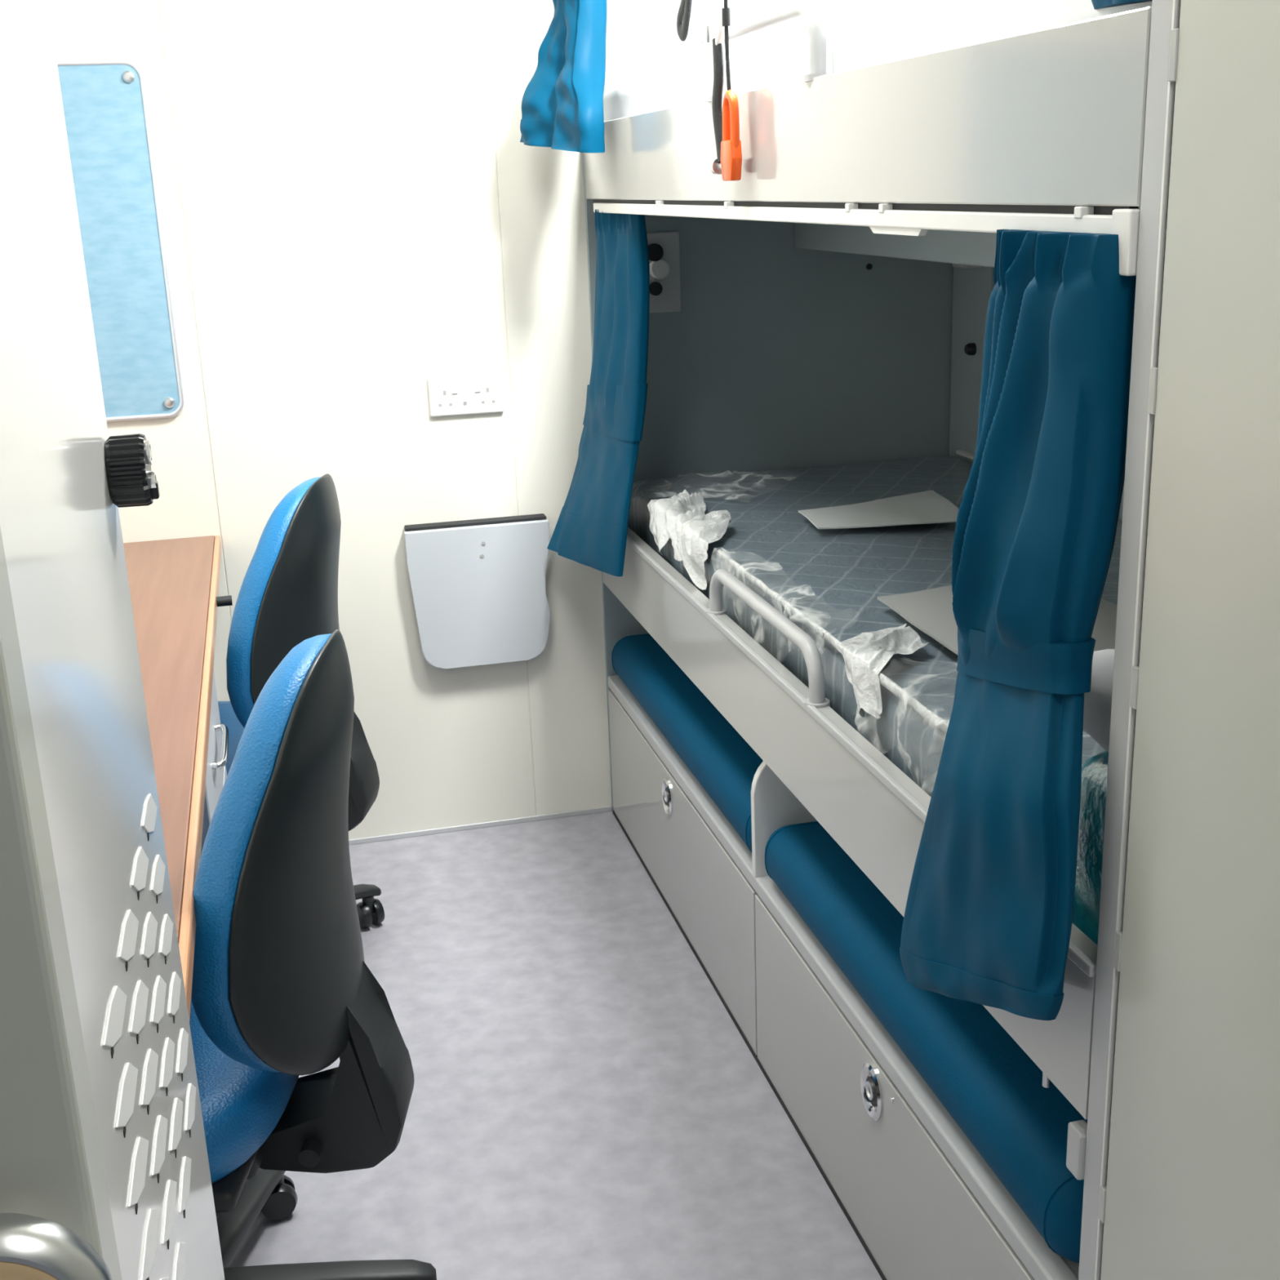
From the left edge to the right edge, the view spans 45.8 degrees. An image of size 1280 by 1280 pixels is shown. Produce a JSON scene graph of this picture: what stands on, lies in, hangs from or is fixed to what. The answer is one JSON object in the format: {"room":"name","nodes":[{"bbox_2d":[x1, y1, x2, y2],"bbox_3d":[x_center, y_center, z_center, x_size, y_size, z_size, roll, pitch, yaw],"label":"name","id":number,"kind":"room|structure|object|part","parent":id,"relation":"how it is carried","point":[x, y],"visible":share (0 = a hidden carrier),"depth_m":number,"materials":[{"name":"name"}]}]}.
{"room":"ship cabin","nodes":[
{"label":"ship cabin","id":0,"kind":"room"},
{"bbox_2d":[48,0,612,839],"bbox_3d":[-0.396,-0.665,3.180,2.465,2.250,0.100,-6,17,-13],"label":"wall","id":1,"kind":"structure","parent":0,"point":[356,213],"depth_m":3.09,"materials":[{"name":"white paint"}]},
{"bbox_2d":[57,59,183,422],"bbox_3d":[-1.175,-0.745,2.894,0.516,0.673,0.017,-6,17,-13],"label":"pinboard","id":2,"kind":"object","parent":1,"relation":"attached to","point":[105,107],"visible":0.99,"depth_m":2.93,"materials":[{"name":"blue fabric"}]},
{"bbox_2d":[427,372,503,417],"bbox_3d":[-0.364,-0.513,3.172,0.154,0.082,0.012,-6,17,-13],"label":"double socket","id":3,"kind":"object","parent":1,"relation":"attached to","point":[475,393],"visible":1,"depth_m":3.17,"materials":[{"name":"white plastic"}]},
{"bbox_2d":[451,385,457,394],"bbox_3d":[-0.387,-0.522,3.160,0.012,0.017,0.004,-6,17,-13],"label":"rocker switch","id":4,"kind":"object","parent":3,"relation":"attached to","point":[454,388],"depth_m":3.16,"materials":[{"name":"white plastic"}]},
{"bbox_2d":[474,383,480,392],"bbox_3d":[-0.340,-0.526,3.170,0.012,0.017,0.004,-6,17,-13],"label":"rocker switch","id":5,"kind":"object","parent":3,"relation":"attached to","point":[477,386],"depth_m":3.17,"materials":[{"name":"white plastic"}]},
{"bbox_2d":[404,513,551,668],"bbox_3d":[-0.344,-0.103,3.282,0.310,0.316,0.041,-6,17,-13],"label":"shelf","id":6,"kind":"object","parent":1,"relation":"attached to","point":[477,586],"visible":0.99,"depth_m":3.26,"materials":[{"name":"grey"}]},
{"bbox_2d":[348,805,611,844],"bbox_3d":[-0.755,0.463,3.364,1.418,0.012,0.006,-6,17,-13],"label":"baseboard","id":7,"kind":"structure","parent":1,"relation":"attached to","point":[602,809],"depth_m":3.45,"materials":[{"name":"white plastic"}]},
{"bbox_2d":[215,809,882,1279],"bbox_3d":[0.154,1.038,1.514,2.465,0.080,4.400,-6,17,-13],"label":"floor","id":8,"kind":"structure","parent":0,"point":[586,1103],"depth_m":2.41,"materials":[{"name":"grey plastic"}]},
{"bbox_2d":[0,0,224,1279],"bbox_3d":[-0.608,0.062,0.798,0.671,2.215,0.560,-6,17,-13],"label":"tall cabinet","id":9,"kind":"object","parent":8,"relation":"on","point":[60,524],"depth_m":0.87,"materials":[{"name":"white metal"}]},
{"bbox_3d":[-0.360,-0.120,1.077,0.031,0.051,0.051,-6,17,-13],"label":"ribbed knob","id":10,"kind":"part","parent":9,"relation":"part of","materials":[{"name":"black plastic"}]},
{"bbox_2d":[123,535,232,1019],"bbox_3d":[-0.899,0.438,2.230,0.643,0.728,2.032,-6,17,-13],"label":"desk","id":11,"kind":"object","parent":8,"relation":"on","point":[174,584],"visible":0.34,"depth_m":2.20,"materials":[{"name":"brown laminate"}]},
{"bbox_3d":[-0.626,0.178,2.203,0.018,0.160,0.469,-6,17,-13],"label":"drawer","id":12,"kind":"part","parent":11,"relation":"part of","materials":[{"name":"grey"}]},
{"bbox_3d":[-0.608,0.153,2.198,0.022,0.010,0.174,-6,17,-13],"label":"drawer handle","id":13,"kind":"part","parent":11,"relation":"part of","materials":[{"name":"silver metal"}]},
{"bbox_3d":[-0.620,0.336,2.251,0.018,0.160,0.469,-6,17,-13],"label":"drawer","id":14,"kind":"part","parent":11,"relation":"part of","materials":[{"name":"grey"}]},
{"bbox_2d":[217,473,384,928],"bbox_3d":[-0.783,0.176,2.717,0.602,0.936,0.589,-1,17,5],"label":"office chair","id":15,"kind":"object","parent":8,"relation":"on","point":[287,597],"visible":0.34,"depth_m":2.50,"materials":[{"name":"blue leather"},{"name":"black plastic"},{"name":"black rubber"}]},
{"bbox_3d":[-0.821,0.226,2.743,0.430,0.105,0.460,-1,17,5],"label":"seat","id":16,"kind":"part","parent":15,"relation":"part of","materials":[{"name":"blue fabric"}]},
{"bbox_3d":[-0.629,0.505,2.926,0.274,0.052,0.052,-14,20,-33],"label":"leg","id":17,"kind":"part","parent":15,"relation":"part of","materials":[{"name":"black plastic"}]},
{"bbox_2d":[189,629,436,1279],"bbox_3d":[-0.564,0.450,1.788,0.582,0.936,0.580,-2,17,1],"label":"office chair","id":18,"kind":"object","parent":8,"relation":"on","point":[283,987],"visible":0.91,"depth_m":1.62,"materials":[{"name":"blue leather"},{"name":"black plastic"},{"name":"black rubber"}]},
{"bbox_3d":[-0.617,0.507,1.791,0.430,0.105,0.460,-2,17,1],"label":"seat","id":19,"kind":"part","parent":18,"relation":"part of","materials":[{"name":"blue fabric"}]},
{"bbox_3d":[-0.536,0.769,2.043,0.052,0.052,0.274,0,17,9],"label":"leg","id":20,"kind":"part","parent":18,"relation":"part of","materials":[{"name":"black plastic"}]},
{"bbox_3d":[-0.379,0.573,1.809,0.024,0.024,0.150,-2,17,1],"label":"tilt knob","id":21,"kind":"part","parent":18,"relation":"part of","materials":[{"name":"black plastic"}]},
{"bbox_3d":[-0.396,0.804,1.910,0.274,0.052,0.052,-5,17,-9],"label":"leg","id":22,"kind":"part","parent":18,"relation":"part of","materials":[{"name":"black plastic"}]},
{"bbox_2d":[608,675,1079,1279],"bbox_3d":[0.415,0.399,2.510,0.507,0.545,2.084,-6,17,-13],"label":"storage bench","id":23,"kind":"object","parent":8,"relation":"on","point":[922,1202],"visible":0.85,"depth_m":2.19,"materials":[{"name":"grey laminate"}]},
{"bbox_3d":[0.052,0.305,2.937,0.006,0.076,0.066,-6,17,-13],"label":"ring pull","id":24,"kind":"part","parent":23,"relation":"part of","materials":[{"name":"silver metal"}]},
{"bbox_3d":[0.067,0.398,2.964,0.014,0.297,1.072,-6,17,-13],"label":"panel","id":25,"kind":"part","parent":23,"relation":"part of","materials":[{"name":"grey laminate"}]},
{"bbox_2d":[611,633,763,852],"bbox_3d":[0.247,0.158,2.943,0.398,0.102,1.062,-6,17,-13],"label":"bench cushion","id":26,"kind":"object","parent":23,"relation":"on","point":[725,765],"visible":0.29,"depth_m":2.83,"materials":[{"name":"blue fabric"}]},
{"bbox_3d":[0.299,0.585,1.962,0.006,0.076,0.066,-6,17,-13],"label":"ring pull","id":27,"kind":"part","parent":23,"relation":"part of","materials":[{"name":"silver metal"}]},
{"bbox_3d":[0.314,0.684,1.991,0.014,0.297,1.004,-6,17,-13],"label":"panel","id":28,"kind":"part","parent":23,"relation":"part of","materials":[{"name":"grey laminate"}]},
{"bbox_2d":[764,821,1087,1262],"bbox_3d":[0.492,0.442,1.977,0.398,0.102,0.970,-6,17,-13],"label":"bench cushion","id":29,"kind":"object","parent":23,"relation":"on","point":[993,1090],"visible":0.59,"depth_m":1.77,"materials":[{"name":"blue fabric"}]},
{"bbox_2d":[582,0,1173,1279],"bbox_3d":[0.554,-0.407,2.299,0.849,2.200,2.133,-6,17,-13],"label":"bunk bed","id":30,"kind":"object","parent":8,"relation":"on","point":[824,305],"visible":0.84,"depth_m":2.16,"materials":[{"name":"grey laminate"}]},
{"bbox_2d":[520,0,607,152],"bbox_3d":[-0.129,-1.170,2.834,0.157,0.502,0.287,-14,20,-33],"label":"curtain","id":31,"kind":"object","parent":30,"relation":"hanging from","point":[562,101],"visible":1,"depth_m":2.81,"materials":[{"name":"teal fabric"}]},
{"bbox_2d":[546,209,649,576],"bbox_3d":[-0.072,-0.498,3.028,0.154,0.695,0.352,-11,19,-26],"label":"curtain","id":32,"kind":"object","parent":30,"relation":"hanging from","point":[591,529],"visible":0.98,"depth_m":2.99,"materials":[{"name":"teal fabric"}]},
{"bbox_3d":[0.041,-0.778,3.176,0.044,0.044,0.013,-6,17,-13],"label":"switch knob","id":33,"kind":"part","parent":30,"relation":"part of","materials":[{"name":"white plastic"}]},
{"bbox_3d":[0.026,-0.771,3.186,0.120,0.164,0.008,-6,17,-13],"label":"socket plate","id":34,"kind":"part","parent":30,"relation":"part of","materials":[{"name":"grey plastic"}]},
{"bbox_3d":[0.182,-0.018,2.281,0.035,0.089,0.520,-6,17,-13],"label":"guard rail","id":35,"kind":"part","parent":30,"relation":"part of","materials":[{"name":"white metal"}]},
{"bbox_3d":[0.306,-0.698,3.288,0.843,2.200,0.011,-6,17,-13],"label":"panel","id":36,"kind":"part","parent":30,"relation":"part of","materials":[{"name":"grey"}]},
{"bbox_3d":[0.162,-0.775,2.002,0.034,0.097,0.454,-6,17,-13],"label":"guard rail","id":37,"kind":"part","parent":30,"relation":"part of","materials":[{"name":"grey laminate"}]},
{"bbox_3d":[0.177,0.083,2.356,0.030,0.155,2.086,-6,17,-13],"label":"rail","id":38,"kind":"part","parent":30,"relation":"part of","materials":[{"name":"grey laminate"}]},
{"bbox_3d":[0.148,-0.595,2.113,0.014,0.018,1.985,-6,17,-13],"label":"curtain rail","id":39,"kind":"part","parent":30,"relation":"part of","materials":[{"name":"white plastic"}]},
{"bbox_2d":[627,457,1122,796],"bbox_3d":[0.540,-0.056,2.508,0.829,0.228,1.938,-6,17,-13],"label":"mattress","id":40,"kind":"object","parent":30,"relation":"on","point":[894,683],"visible":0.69,"depth_m":2.47,"materials":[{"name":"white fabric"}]},
{"bbox_2d":[798,489,959,528],"bbox_3d":[0.445,-0.237,2.793,0.315,0.012,0.255,-6,17,-13],"label":"paper","id":41,"kind":"object","parent":40,"relation":"on","point":[928,506],"visible":0.95,"depth_m":2.77,"materials":[{"name":"white paper"}]},
{"bbox_2d":[877,585,1117,655],"bbox_3d":[0.529,-0.026,2.079,0.305,0.009,0.500,-6,17,-13],"label":"paper","id":42,"kind":"object","parent":40,"relation":"on","point":[930,611],"visible":0.22,"depth_m":2.11,"materials":[{"name":"grey paper"}]},
{"bbox_2d":[603,0,1151,121],"bbox_3d":[0.550,-0.784,2.188,0.803,0.195,2.058,-6,17,-13],"label":"mattress","id":43,"kind":"object","parent":30,"relation":"on","point":[880,31],"visible":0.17,"depth_m":1.73,"materials":[{"name":"white"}]},
{"bbox_2d":[899,229,1136,1020],"bbox_3d":[0.348,0.024,1.404,0.105,0.778,0.304,-7,17,-15],"label":"curtain","id":44,"kind":"object","parent":30,"relation":"hanging from","point":[988,917],"visible":0.98,"depth_m":1.32,"materials":[{"name":"teal fabric"}]},
{"bbox_2d":[1071,755,1108,945],"bbox_3d":[0.578,0.233,1.469,0.319,0.280,0.139,-6,17,-13],"label":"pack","id":45,"kind":"object","parent":30,"relation":"on","point":[1086,916],"visible":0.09,"depth_m":1.43,"materials":[{"name":"teal plastic"}]},
{"bbox_2d":[1083,649,1114,746],"bbox_3d":[0.566,0.052,1.423,0.314,0.089,0.158,-6,17,-13],"label":"pillow","id":46,"kind":"object","parent":45,"relation":"on","point":[1097,702],"visible":0.12,"depth_m":1.40,"materials":[{"name":"white fabric"}]},
{"bbox_2d":[1091,0,1151,9],"bbox_3d":[0.375,-0.718,1.166,0.045,0.436,0.191,-6,17,-13],"label":"curtain","id":47,"kind":"object","parent":30,"relation":"hanging from","point":[1097,4],"visible":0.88,"depth_m":1.20,"materials":[{"name":"teal fabric"}]},
{"bbox_3d":[0.975,-0.046,2.521,0.010,1.350,2.088,-6,17,-13],"label":"long panel","id":48,"kind":"part","parent":30,"relation":"part of","materials":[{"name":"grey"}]},
{"bbox_3d":[0.806,-0.119,1.319,0.843,2.200,0.030,-6,17,-13],"label":"panel","id":49,"kind":"part","parent":30,"relation":"part of","materials":[{"name":"grey laminate"}]},
{"bbox_2d":[1093,0,1279,1279],"bbox_3d":[0.928,0.005,0.825,0.844,2.240,1.016,-6,17,-13],"label":"locker","id":50,"kind":"object","parent":8,"relation":"on","point":[1189,1188],"visible":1,"depth_m":1.14,"materials":[{"name":"white metal"}]},
{"bbox_3d":[0.071,-1.191,0.838,2.465,0.080,4.400,-6,17,-13],"label":"ceiling","id":51,"kind":"structure","parent":0,"visible":0},
{"bbox_2d":[676,0,742,181],"bbox_3d":[0.083,-1.067,2.055,0.044,0.854,0.284,-6,17,-13],"label":"flashlight","id":52,"kind":"object","parent":51,"relation":"hanging from","point":[728,163],"visible":1,"depth_m":2.06,"materials":[{"name":"orange plastic"},{"name":"black plastic"},{"name":"satin steel"}]},
{"bbox_3d":[0.105,-1.077,1.948,0.006,0.713,0.024,-6,17,-13],"label":"cord","id":53,"kind":"part","parent":52,"relation":"part of","materials":[{"name":"black plastic"}]},
{"bbox_3d":[-1.024,0.058,0.873,0.100,2.250,4.300,-6,17,-13],"label":"wall","id":54,"kind":"structure","parent":0,"visible":0},
{"bbox_2d":[0,526,121,1279],"bbox_3d":[-0.520,0.223,0.509,0.648,2.090,0.078,-6,17,-13],"label":"door","id":55,"kind":"structure","parent":54,"relation":"in","point":[56,1220],"depth_m":0.56,"materials":[{"name":"grey laminate"}]},
{"bbox_3d":[-0.242,0.252,0.568,0.089,0.089,0.036,-6,17,-13],"label":"knob","id":56,"kind":"part","parent":55,"relation":"part of","materials":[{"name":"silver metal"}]}
]}

